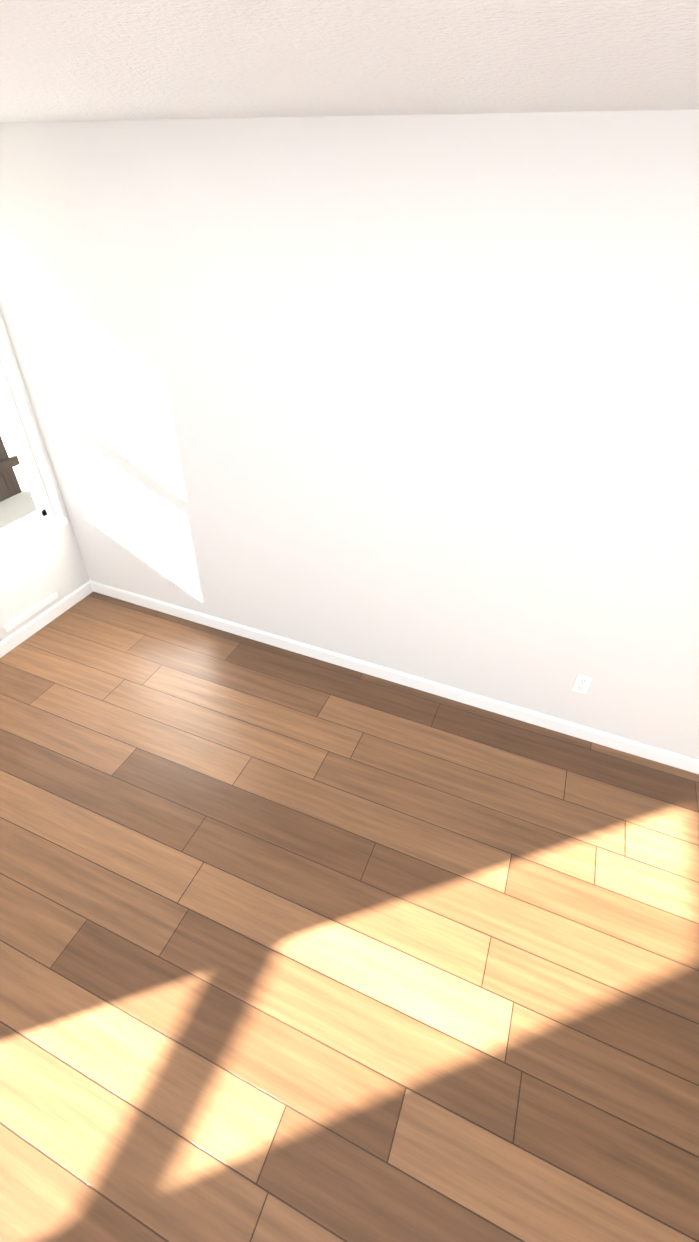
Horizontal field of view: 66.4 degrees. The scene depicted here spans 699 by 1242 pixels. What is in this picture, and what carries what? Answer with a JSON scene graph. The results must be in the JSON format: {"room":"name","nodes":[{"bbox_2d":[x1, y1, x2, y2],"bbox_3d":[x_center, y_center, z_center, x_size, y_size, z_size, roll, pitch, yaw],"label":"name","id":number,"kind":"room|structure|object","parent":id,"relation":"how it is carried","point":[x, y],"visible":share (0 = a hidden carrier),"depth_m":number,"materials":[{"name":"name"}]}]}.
{"room":"empty room","nodes":[
{"label":"empty room","id":0,"kind":"room"},
{"bbox_2d":[0,311,89,641],"bbox_3d":[-2.870,0.327,1.094,0.100,2.440,5.580,15,40,17],"label":"wall","id":1,"kind":"structure","parent":0,"point":[37,572],"depth_m":3.30,"materials":[{"name":"white paint"}]},
{"bbox_2d":[4,592,57,631],"bbox_3d":[-1.996,-0.061,3.359,0.018,0.040,0.400,15,40,17],"label":"air vent","id":2,"kind":"object","parent":1,"relation":"in","point":[29,613],"visible":0.98,"depth_m":3.34,"materials":[{"name":"white"}]},
{"bbox_2d":[0,329,67,560],"bbox_3d":[-2.009,-1.004,2.599,0.105,1.600,0.932,15,40,17],"label":"living room window","id":3,"kind":"structure","parent":1,"relation":"in","point":[42,514],"depth_m":3.11,"materials":[{"name":"white plastic"}]},
{"bbox_2d":[0,582,91,657],"bbox_3d":[-2.853,1.277,1.791,0.014,0.085,5.340,15,40,17],"label":"baseboard","id":4,"kind":"structure","parent":1,"relation":"attached to","point":[80,593],"depth_m":3.45,"materials":[{"name":"white wood"}]},
{"bbox_2d":[0,592,698,1241],"bbox_3d":[0.532,2.193,0.828,7.484,0.001,5.480,15,40,17],"label":"floor","id":5,"kind":"structure","parent":0,"point":[294,946],"depth_m":1.99,"materials":[{"name":"brown wood"}]},
{"bbox_2d":[0,109,698,759],"bbox_3d":[0.938,-0.462,2.244,5.880,2.440,0.100,15,40,17],"label":"wall","id":6,"kind":"structure","parent":0,"point":[416,395],"depth_m":2.24,"materials":[{"name":"white paint"}]},
{"bbox_2d":[161,562,172,578],"bbox_3d":[-1.154,-0.319,3.371,0.070,0.115,0.007,15,40,17],"label":"electrical outlet","id":7,"kind":"object","parent":6,"relation":"attached to","point":[166,569],"visible":1,"depth_m":3.37,"materials":[{"name":"white plastic"}]},
{"bbox_2d":[88,580,698,773],"bbox_3d":[0.842,0.482,2.944,5.780,0.085,0.014,15,40,17],"label":"baseboard","id":8,"kind":"structure","parent":6,"relation":"attached to","point":[596,736],"depth_m":3.07,"materials":[{"name":"white wood"}]},
{"bbox_2d":[572,674,592,693],"bbox_3d":[1.156,0.315,2.655,0.070,0.115,0.007,15,40,17],"label":"electrical outlet","id":9,"kind":"object","parent":6,"relation":"attached to","point":[581,683],"visible":1,"depth_m":2.65,"materials":[{"name":"white plastic"}]},
{"bbox_2d":[0,0,698,121],"bbox_3d":[1.706,0.584,-1.093,9.940,0.080,5.580,15,40,17],"label":"ceiling","id":10,"kind":"structure","parent":0,"point":[82,60],"depth_m":1.04,"materials":[{"name":"white paint"}]},
{"label":"outside","id":11,"kind":"structure","parent":0,"visible":0},
{"bbox_2d":[0,410,36,528],"bbox_3d":[-20.818,-4.305,8.943,39.890,0.050,50.000,15,40,17],"label":"ground","id":12,"kind":"structure","parent":11,"point":[16,507],"depth_m":5.76,"materials":[{"name":"beige"}]},
{"bbox_2d":[0,435,21,501],"bbox_3d":[-4.526,-0.733,3.613,0.060,1.710,5.000,15,40,17],"label":"fence","id":13,"kind":"object","parent":12,"relation":"on","point":[9,486],"visible":0.86,"depth_m":5.71,"materials":[{"name":"brown wood"}]}
]}

